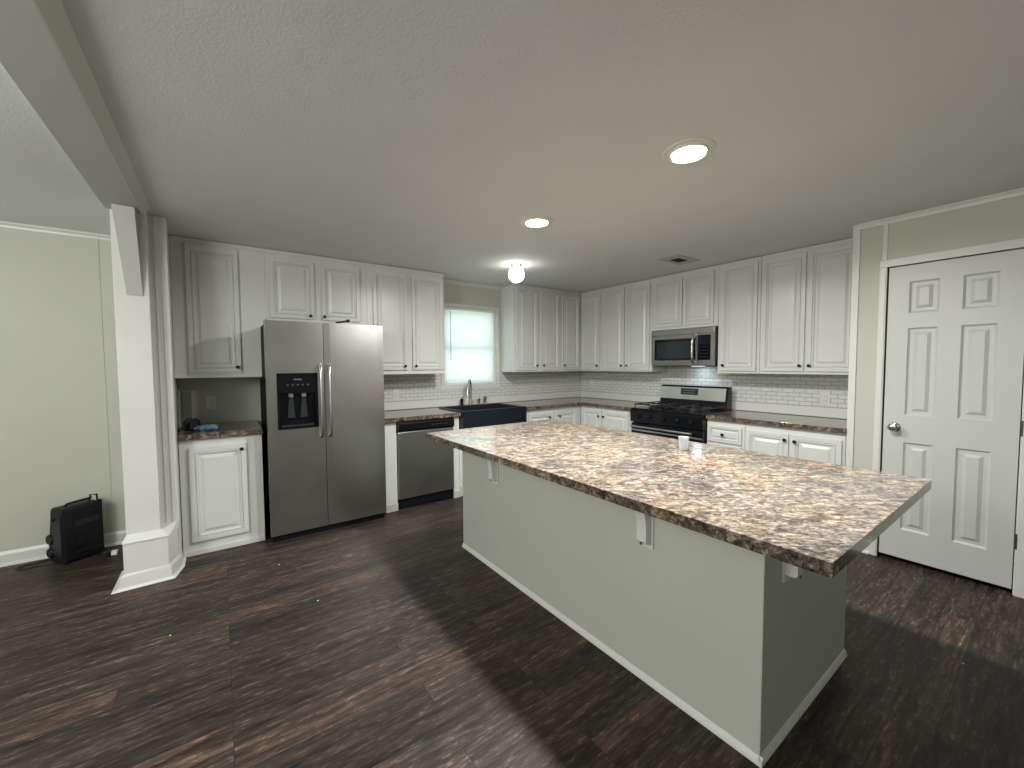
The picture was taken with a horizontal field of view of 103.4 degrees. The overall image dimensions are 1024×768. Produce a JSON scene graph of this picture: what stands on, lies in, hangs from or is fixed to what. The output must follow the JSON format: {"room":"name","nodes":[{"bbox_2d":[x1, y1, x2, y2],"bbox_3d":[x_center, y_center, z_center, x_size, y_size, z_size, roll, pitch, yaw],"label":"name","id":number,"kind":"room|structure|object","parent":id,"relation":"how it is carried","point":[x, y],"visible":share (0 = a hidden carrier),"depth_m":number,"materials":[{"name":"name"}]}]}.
{"room":"kitchen","nodes":[
{"label":"kitchen","id":0,"kind":"room"},
{"bbox_2d":[168,236,182,539],"bbox_3d":[-2.632,0.062,2.990,0.215,2.343,0.598,-2,3,-36],"label":"wall","id":1,"kind":"structure","parent":0,"point":[176,379],"depth_m":3.15,"materials":[{"name":"white paint"}]},
{"bbox_2d":[0,227,572,551],"bbox_3d":[-2.241,0.025,3.728,8.135,2.343,0.140,-2,3,-36],"label":"wall","id":2,"kind":"structure","parent":0,"point":[52,436],"depth_m":2.91,"materials":[{"name":"beige paint"}]},
{"bbox_2d":[0,221,110,240],"bbox_3d":[-4.154,-1.046,2.195,3.110,0.036,0.022,-2,3,-36],"label":"trim","id":3,"kind":"structure","parent":2,"relation":"attached to","point":[5,224],"depth_m":2.86,"materials":[{"name":"white paint"}]},
{"bbox_2d":[0,530,125,566],"bbox_3d":[-4.140,1.227,2.301,3.110,0.098,0.026,-2,3,-36],"label":"baseboard","id":4,"kind":"structure","parent":2,"relation":"attached to","point":[34,553],"depth_m":2.85,"materials":[{"name":"white paint"}]},
{"bbox_2d":[94,239,112,532],"bbox_3d":[-3.067,0.031,3.040,0.020,2.209,0.004,-2,3,-36],"label":"trim","id":5,"kind":"structure","parent":2,"relation":"attached to","point":[95,240],"depth_m":3.04,"materials":[{"name":"beige paint"}]},
{"bbox_2d":[206,396,216,409],"bbox_3d":[-2.544,0.161,3.421,0.070,0.114,0.008,-2,3,-36],"label":"wall outlet","id":6,"kind":"object","parent":2,"relation":"attached to","point":[210,400],"visible":1,"depth_m":3.42,"materials":[{"name":"white plastic"}]},
{"bbox_2d":[169,235,265,377],"bbox_3d":[-2.376,-0.588,3.307,0.606,1.066,0.336,-2,3,-36],"label":"upper cabinet","id":7,"kind":"object","parent":2,"relation":"attached to","point":[218,297],"visible":0.87,"depth_m":3.18,"materials":[{"name":"white paint"}]},
{"bbox_2d":[264,249,366,324],"bbox_3d":[-1.795,-0.843,3.717,0.829,0.603,0.336,-2,3,-36],"label":"upper cabinet","id":8,"kind":"object","parent":2,"relation":"attached to","point":[299,287],"visible":0.9,"depth_m":3.58,"materials":[{"name":"white paint"}]},
{"bbox_2d":[366,263,444,374],"bbox_3d":[-1.130,-0.638,4.208,0.809,1.066,0.336,-2,3,-36],"label":"upper cabinet","id":9,"kind":"object","parent":2,"relation":"attached to","point":[408,304],"visible":0.89,"depth_m":4.11,"materials":[{"name":"white paint"}]},
{"bbox_2d":[441,303,499,389],"bbox_3d":[-0.524,-0.445,4.931,0.825,1.000,0.134,-2,3,-36],"label":"window","id":10,"kind":"structure","parent":2,"relation":"in","point":[496,347],"depth_m":5.04,"materials":[{"name":"white plastic"}]},
{"bbox_2d":[444,306,493,384],"bbox_3d":[-0.509,-0.453,4.893,0.693,0.912,0.030,-2,3,-36],"label":"window blind","id":11,"kind":"object","parent":10,"relation":"attached to","point":[468,333],"visible":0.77,"depth_m":4.88,"materials":[{"name":"plastic"}]},
{"bbox_2d":[443,279,500,289],"bbox_3d":[-0.515,-1.191,4.826,0.935,0.036,0.022,-2,3,-36],"label":"trim","id":12,"kind":"structure","parent":2,"relation":"attached to","point":[444,280],"depth_m":4.84,"materials":[{"name":"white paint"}]},
{"bbox_2d":[384,391,579,410],"bbox_3d":[-0.261,0.196,5.076,3.130,0.086,0.012,-2,3,-36],"label":"backsplash ledge","id":13,"kind":"object","parent":2,"relation":"attached to","point":[538,396],"visible":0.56,"depth_m":4.92,"materials":[{"name":"white tile"}]},
{"bbox_2d":[384,371,579,401],"bbox_3d":[-0.262,0.002,5.071,3.135,0.298,0.006,-2,3,-36],"label":"tile backsplash","id":14,"kind":"structure","parent":2,"relation":"attached to","point":[412,387],"depth_m":5.05,"materials":[{"name":"white tile"}]},
{"bbox_2d":[392,389,398,399],"bbox_3d":[-1.252,0.117,4.350,0.070,0.114,0.008,-2,3,-36],"label":"wall outlet","id":15,"kind":"object","parent":14,"relation":"attached to","point":[395,393],"visible":1,"depth_m":4.35,"materials":[{"name":"white plastic"}]},
{"bbox_2d":[500,284,560,371],"bbox_3d":[0.259,-0.693,5.213,0.759,1.066,0.336,-2,3,-36],"label":"upper cabinet","id":16,"kind":"object","parent":2,"relation":"attached to","point":[529,315],"visible":1,"depth_m":5.05,"materials":[{"name":"white paint"}]},
{"bbox_2d":[560,290,580,370],"bbox_3d":[0.838,-0.716,5.631,0.665,1.066,0.336,-2,3,-36],"label":"upper cabinet","id":17,"kind":"object","parent":2,"relation":"attached to","point":[570,302],"visible":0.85,"depth_m":5.42,"materials":[{"name":"white paint"}]},
{"bbox_2d":[0,0,1023,292],"bbox_3d":[-0.004,-1.051,0.576,8.135,0.080,7.810,-2,3,-36],"label":"ceiling","id":18,"kind":"structure","parent":0,"point":[421,135],"depth_m":1.64,"materials":[{"name":"paint"}]},
{"bbox_2d":[0,0,140,213],"bbox_3d":[-0.393,-0.950,-0.259,0.158,0.037,6.688,-2,3,-36],"label":"beam","id":19,"kind":"structure","parent":18,"relation":"attached to","point":[29,55],"depth_m":1.40,"materials":[{"name":"grey paint"}]},
{"bbox_2d":[32,0,150,213],"bbox_3d":[-0.309,-0.954,-0.198,0.048,0.037,6.688,-2,3,-36],"label":"trim","id":20,"kind":"structure","parent":18,"relation":"attached to","point":[52,13],"depth_m":1.38,"materials":[{"name":"paint"}]},
{"bbox_2d":[508,263,523,282],"bbox_3d":[0.043,-1.083,3.966,0.156,0.176,0.156,-2,3,-36],"label":"globe light","id":21,"kind":"object","parent":18,"relation":"attached to","point":[516,274],"visible":1,"depth_m":3.92,"materials":[{"name":"white glass"}]},
{"bbox_2d":[520,215,553,227],"bbox_3d":[0.170,-1.107,2.769,0.232,0.016,0.232,-2,3,-36],"label":"recessed light","id":22,"kind":"object","parent":18,"relation":"in","point":[535,221],"visible":1,"depth_m":2.75,"materials":[{"name":"white"}]},
{"bbox_2d":[658,254,699,264],"bbox_3d":[1.577,-1.170,3.817,0.360,0.006,0.210,-2,3,-36],"label":"ceiling vent","id":23,"kind":"object","parent":18,"relation":"in","point":[678,259],"visible":1,"depth_m":3.80,"materials":[{"name":"white metal"}]},
{"bbox_2d":[662,137,716,163],"bbox_3d":[0.817,-1.068,1.871,0.232,0.016,0.232,-2,3,-36],"label":"recessed light","id":24,"kind":"object","parent":18,"relation":"in","point":[690,150],"visible":1,"depth_m":1.85,"materials":[{"name":"white"}]},
{"bbox_2d":[0,496,1023,767],"bbox_3d":[0.009,1.359,0.689,8.135,0.060,7.810,-2,3,-36],"label":"floor","id":25,"kind":"structure","parent":0,"point":[413,651],"depth_m":1.80,"materials":[{"name":"brown wood"}]},
{"bbox_2d":[15,558,55,569],"bbox_3d":[-3.281,1.242,2.801,0.196,0.010,0.143,-2,3,-36],"label":"floor vent","id":26,"kind":"object","parent":25,"relation":"on","point":[49,558],"visible":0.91,"depth_m":2.78,"materials":[{"name":"black plastic"}]},
{"bbox_2d":[45,493,103,564],"bbox_3d":[-3.121,1.021,2.881,0.196,0.443,0.237,0,3,16],"label":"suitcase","id":27,"kind":"object","parent":25,"relation":"on","point":[76,527],"visible":1,"depth_m":2.83,"materials":[{"name":"black plastic"}]},
{"bbox_2d":[96,549,117,556],"bbox_3d":[-2.935,1.220,2.916,0.154,0.039,0.065,-1,3,-7],"label":"power adapter","id":28,"kind":"object","parent":25,"relation":"on","point":[110,552],"visible":1,"depth_m":2.91,"materials":[{"name":"white plastic"}]},
{"bbox_2d":[109,209,185,594],"bbox_3d":[-2.371,0.079,2.600,0.336,2.343,0.340,-2,3,-36],"label":"square column","id":29,"kind":"structure","parent":25,"relation":"on","point":[152,543],"depth_m":2.55,"materials":[{"name":"white paint"}]},
{"bbox_2d":[111,204,142,295],"bbox_3d":[-2.304,-0.794,2.423,0.106,0.503,0.119,-2,3,-36],"label":"brace","id":30,"kind":"object","parent":29,"relation":"attached to","point":[125,217],"visible":1,"depth_m":2.42,"materials":[{"name":"grey paint"}]},
{"bbox_2d":[178,434,264,557],"bbox_3d":[-2.301,0.802,3.230,0.499,0.837,0.646,-2,3,-36],"label":"base cabinet","id":31,"kind":"object","parent":25,"relation":"on","point":[222,490],"visible":0.96,"depth_m":2.98,"materials":[{"name":"white paint"}]},
{"bbox_2d":[178,420,262,440],"bbox_3d":[-2.306,0.361,3.218,0.505,0.038,0.628,-2,3,-36],"label":"countertop","id":32,"kind":"structure","parent":31,"relation":"on","point":[238,428],"depth_m":3.04,"materials":[{"name":"stone"}]},
{"bbox_2d":[182,391,191,420],"bbox_3d":[-2.666,0.198,3.320,0.058,0.279,0.014,-2,3,-36],"label":"panel","id":33,"kind":"object","parent":32,"relation":"on","point":[186,395],"visible":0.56,"depth_m":3.31,"materials":[{"name":"grey"}]},
{"bbox_2d":[183,418,200,430],"bbox_3d":[-2.439,0.302,3.080,0.107,0.091,0.181,-2,3,-36],"label":"cable bundle","id":34,"kind":"object","parent":32,"relation":"on","point":[189,423],"visible":0.89,"depth_m":3.04,"materials":[{"name":"plastic"}]},
{"bbox_2d":[193,424,220,430],"bbox_3d":[-2.309,0.326,3.071,0.146,0.042,0.131,-1,3,-6],"label":"folded cloth","id":35,"kind":"object","parent":32,"relation":"on","point":[205,427],"visible":1,"depth_m":3.03,"materials":[{"name":"blue fabric"}]},
{"bbox_2d":[260,320,385,542],"bbox_3d":[-1.664,0.345,3.559,0.885,1.710,0.752,-2,3,-36],"label":"refrigerator","id":36,"kind":"object","parent":25,"relation":"on","point":[322,384],"visible":1,"depth_m":3.27,"materials":[{"name":"silver metal"}]},
{"bbox_2d":[385,422,397,512],"bbox_3d":[-1.277,0.762,3.962,0.115,0.837,0.562,-2,3,-36],"label":"panel","id":37,"kind":"object","parent":25,"relation":"on","point":[390,428],"visible":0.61,"depth_m":3.74,"materials":[{"name":"white paint"}]},
{"bbox_2d":[384,403,490,422],"bbox_3d":[-0.688,0.297,4.378,1.605,0.038,0.621,-2,3,-36],"label":"countertop","id":38,"kind":"structure","parent":37,"relation":"on","point":[436,412],"depth_m":4.03,"materials":[{"name":"stone"}]},
{"bbox_2d":[466,379,475,404],"bbox_3d":[-0.504,0.101,4.759,0.077,0.314,0.239,1,3,19],"label":"faucet","id":39,"kind":"object","parent":38,"relation":"on","point":[469,380],"visible":0.96,"depth_m":4.81,"materials":[{"name":"silver metal"}]},
{"bbox_2d":[439,403,526,428],"bbox_3d":[-0.326,0.372,4.554,0.818,0.232,0.546,-2,3,-36],"label":"sink","id":40,"kind":"object","parent":38,"relation":"in","point":[479,415],"visible":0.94,"depth_m":4.37,"materials":[{"name":"black"}]},
{"bbox_2d":[396,417,453,509],"bbox_3d":[-0.988,0.751,4.161,0.578,0.834,0.600,-2,3,-36],"label":"dishwasher","id":41,"kind":"object","parent":25,"relation":"on","point":[425,467],"visible":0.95,"depth_m":3.91,"materials":[{"name":"silver metal"}]},
{"bbox_2d":[453,416,459,497],"bbox_3d":[-0.712,0.741,4.340,0.069,0.837,0.512,-2,3,-36],"label":"base cabinet","id":42,"kind":"object","parent":25,"relation":"on","point":[456,491],"visible":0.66,"depth_m":4.14,"materials":[{"name":"white paint"}]},
{"bbox_2d":[459,450,462,496],"bbox_3d":[-0.355,0.844,4.642,0.851,0.599,0.646,-2,3,-36],"label":"base cabinet","id":43,"kind":"object","parent":25,"relation":"on","point":[460,451],"visible":0.02,"depth_m":4.18,"materials":[{"name":"white paint"}]},
{"bbox_2d":[527,406,580,423],"bbox_3d":[0.356,0.697,5.151,0.894,0.837,0.646,-2,3,-36],"label":"base cabinet","id":44,"kind":"object","parent":25,"relation":"on","point":[572,414],"visible":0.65,"depth_m":4.93,"materials":[{"name":"white paint"}]},
{"bbox_2d":[581,406,633,431],"bbox_3d":[1.348,0.697,5.017,0.650,0.837,0.819,-2,3,-36],"label":"base cabinet","id":45,"kind":"object","parent":25,"relation":"on","point":[616,419],"visible":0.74,"depth_m":4.82,"materials":[{"name":"white paint"}]},
{"bbox_2d":[504,397,657,410],"bbox_3d":[0.811,0.260,4.976,1.517,0.038,1.408,-2,3,-36],"label":"countertop","id":46,"kind":"structure","parent":45,"relation":"on","point":[575,401],"depth_m":5.03,"materials":[{"name":"stone"}]},
{"bbox_2d":[462,451,846,767],"bbox_3d":[0.579,0.835,2.368,0.987,0.821,2.165,-2,3,-36],"label":"kitchen island","id":47,"kind":"object","parent":25,"relation":"on","point":[742,641],"visible":0.66,"depth_m":1.67,"materials":[{"name":"grey paint"}]},
{"bbox_2d":[426,419,931,578],"bbox_3d":[0.575,0.403,2.346,1.218,0.040,2.435,-2,3,-36],"label":"island countertop","id":48,"kind":"structure","parent":47,"relation":"on","point":[817,517],"depth_m":1.66,"materials":[{"name":"stone"}]},
{"bbox_2d":[678,436,688,449],"bbox_3d":[0.994,0.342,2.341,0.061,0.074,0.061,-2,3,-36],"label":"cup","id":49,"kind":"object","parent":48,"relation":"on","point":[683,440],"visible":1,"depth_m":2.32,"materials":[{"name":"white ceramic"}]},
{"bbox_2d":[630,384,731,443],"bbox_3d":[1.798,0.585,4.319,0.708,1.120,0.824,-2,3,-36],"label":"gas range","id":50,"kind":"object","parent":25,"relation":"on","point":[681,410],"visible":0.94,"depth_m":4.19,"materials":[{"name":"black metal"}]},
{"bbox_2d":[631,406,728,415],"bbox_3d":[1.771,0.274,4.286,0.528,0.018,0.824,-2,3,-36],"label":"cooktop","id":51,"kind":"object","parent":50,"relation":"in","point":[666,411],"depth_m":4.14,"materials":[{"name":"black metal"}]},
{"bbox_2d":[707,419,745,449],"bbox_3d":[2.177,0.747,3.874,0.650,0.837,0.339,-2,3,-36],"label":"base cabinet","id":52,"kind":"object","parent":25,"relation":"on","point":[729,434],"visible":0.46,"depth_m":3.68,"materials":[{"name":"white paint"}]},
{"bbox_2d":[745,423,846,465],"bbox_3d":[2.484,0.765,3.450,0.650,0.837,0.703,-2,3,-36],"label":"base cabinet","id":53,"kind":"object","parent":25,"relation":"on","point":[820,446],"visible":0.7,"depth_m":3.22,"materials":[{"name":"white paint"}]},
{"bbox_2d":[706,410,846,433],"bbox_3d":[2.384,0.318,3.568,0.621,0.038,1.050,-2,3,-36],"label":"countertop","id":54,"kind":"structure","parent":53,"relation":"on","point":[834,425],"depth_m":3.45,"materials":[{"name":"stone"}]},
{"bbox_2d":[580,247,1023,561],"bbox_3d":[3.230,0.028,3.022,0.100,2.343,7.700,-2,3,-36],"label":"wall","id":55,"kind":"structure","parent":0,"point":[1023,247],"depth_m":2.88,"materials":[{"name":"beige paint"}]},
{"bbox_2d":[581,289,601,370],"bbox_3d":[1.152,-0.710,5.480,0.336,1.066,0.367,-2,3,-36],"label":"upper cabinet","id":56,"kind":"object","parent":55,"relation":"attached to","point":[591,301],"visible":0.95,"depth_m":5.38,"materials":[{"name":"white paint"}]},
{"bbox_2d":[601,278,666,371],"bbox_3d":[1.486,-0.691,5.020,0.336,1.066,0.765,-2,3,-36],"label":"upper cabinet","id":57,"kind":"object","parent":55,"relation":"attached to","point":[627,309],"visible":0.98,"depth_m":4.90,"materials":[{"name":"white paint"}]},
{"bbox_2d":[652,265,718,330],"bbox_3d":[1.942,-0.897,4.402,0.306,0.600,0.751,-2,3,-36],"label":"upper cabinet","id":58,"kind":"object","parent":55,"relation":"attached to","point":[688,299],"visible":0.92,"depth_m":4.28,"materials":[{"name":"white paint"}]},
{"bbox_2d":[651,326,717,365],"bbox_3d":[1.905,-0.393,4.396,0.394,0.401,0.744,-2,3,-36],"label":"microwave","id":59,"kind":"object","parent":58,"relation":"attached to","point":[689,346],"visible":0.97,"depth_m":4.27,"materials":[{"name":"silver metal"}]},
{"bbox_2d":[580,391,846,418],"bbox_3d":[1.984,0.203,4.659,0.012,0.086,3.293,-2,3,-36],"label":"backsplash ledge","id":60,"kind":"object","parent":55,"relation":"attached to","point":[736,405],"visible":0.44,"depth_m":3.97,"materials":[{"name":"white tile"}]},
{"bbox_2d":[580,366,847,408],"bbox_3d":[1.982,-0.156,4.647,0.006,0.628,3.300,-2,3,-36],"label":"tile backsplash","id":61,"kind":"structure","parent":55,"relation":"attached to","point":[788,389],"depth_m":4.16,"materials":[{"name":"white tile"}]},
{"bbox_2d":[590,379,593,386],"bbox_3d":[1.147,-0.009,5.799,0.008,0.114,0.070,-2,3,-36],"label":"wall outlet","id":62,"kind":"object","parent":61,"relation":"attached to","point":[591,380],"visible":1,"depth_m":5.79,"materials":[{"name":"white plastic"}]},
{"bbox_2d":[820,392,829,404],"bbox_3d":[2.764,0.129,3.569,0.008,0.114,0.070,-2,3,-36],"label":"wall outlet","id":63,"kind":"object","parent":61,"relation":"attached to","point":[825,396],"visible":1,"depth_m":3.57,"materials":[{"name":"white plastic"}]},
{"bbox_2d":[717,256,761,373],"bbox_3d":[2.267,-0.641,3.942,0.336,1.072,0.385,-2,3,-36],"label":"upper cabinet","id":64,"kind":"object","parent":55,"relation":"attached to","point":[740,282],"visible":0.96,"depth_m":3.85,"materials":[{"name":"white paint"}]},
{"bbox_2d":[759,238,852,374],"bbox_3d":[2.596,-0.622,3.488,0.336,1.072,0.731,-2,3,-36],"label":"upper cabinet","id":65,"kind":"object","parent":55,"relation":"attached to","point":[806,291],"visible":0.84,"depth_m":3.41,"materials":[{"name":"white paint"}]},
{"bbox_2d":[853,195,1023,550],"bbox_3d":[3.998,0.098,1.444,0.710,2.343,4.240,-2,3,-36],"label":"wall","id":66,"kind":"structure","parent":0,"point":[999,220],"depth_m":2.75,"materials":[{"name":"beige paint"}]},
{"bbox_2d":[845,226,860,466],"bbox_3d":[2.481,0.036,2.948,0.040,2.343,0.042,-2,3,-36],"label":"trim","id":67,"kind":"structure","parent":66,"relation":"attached to","point":[856,233],"depth_m":2.92,"materials":[{"name":"white paint"}]},
{"bbox_2d":[862,545,869,553],"bbox_3d":[3.716,1.232,1.267,0.026,0.098,4.205,-2,3,-36],"label":"baseboard","id":68,"kind":"structure","parent":66,"relation":"attached to","point":[866,550],"depth_m":2.89,"materials":[{"name":"white paint"}]},
{"bbox_2d":[882,223,888,260],"bbox_3d":[2.556,-0.971,2.767,0.007,0.247,0.026,-2,3,-36],"label":"trim","id":69,"kind":"structure","parent":66,"relation":"attached to","point":[886,226],"depth_m":2.76,"materials":[{"name":"white paint"}]},
{"bbox_2d":[855,188,1023,229],"bbox_3d":[3.696,-1.042,1.176,0.018,0.036,4.240,-2,3,-36],"label":"trim","id":70,"kind":"structure","parent":66,"relation":"attached to","point":[1017,192],"depth_m":2.53,"materials":[{"name":"white paint"}]},
{"bbox_2d":[869,238,1023,598],"bbox_3d":[2.747,0.194,2.557,0.018,2.062,0.692,-2,3,-36],"label":"trim","id":71,"kind":"structure","parent":66,"relation":"attached to","point":[1018,573],"depth_m":2.58,"materials":[{"name":"white paint"}]},
{"bbox_2d":[879,249,1023,588],"bbox_3d":[2.740,0.208,2.546,0.103,1.971,0.605,-2,3,-36],"label":"door","id":72,"kind":"structure","parent":66,"relation":"in","point":[955,347],"depth_m":2.52,"materials":[{"name":"white paint"}]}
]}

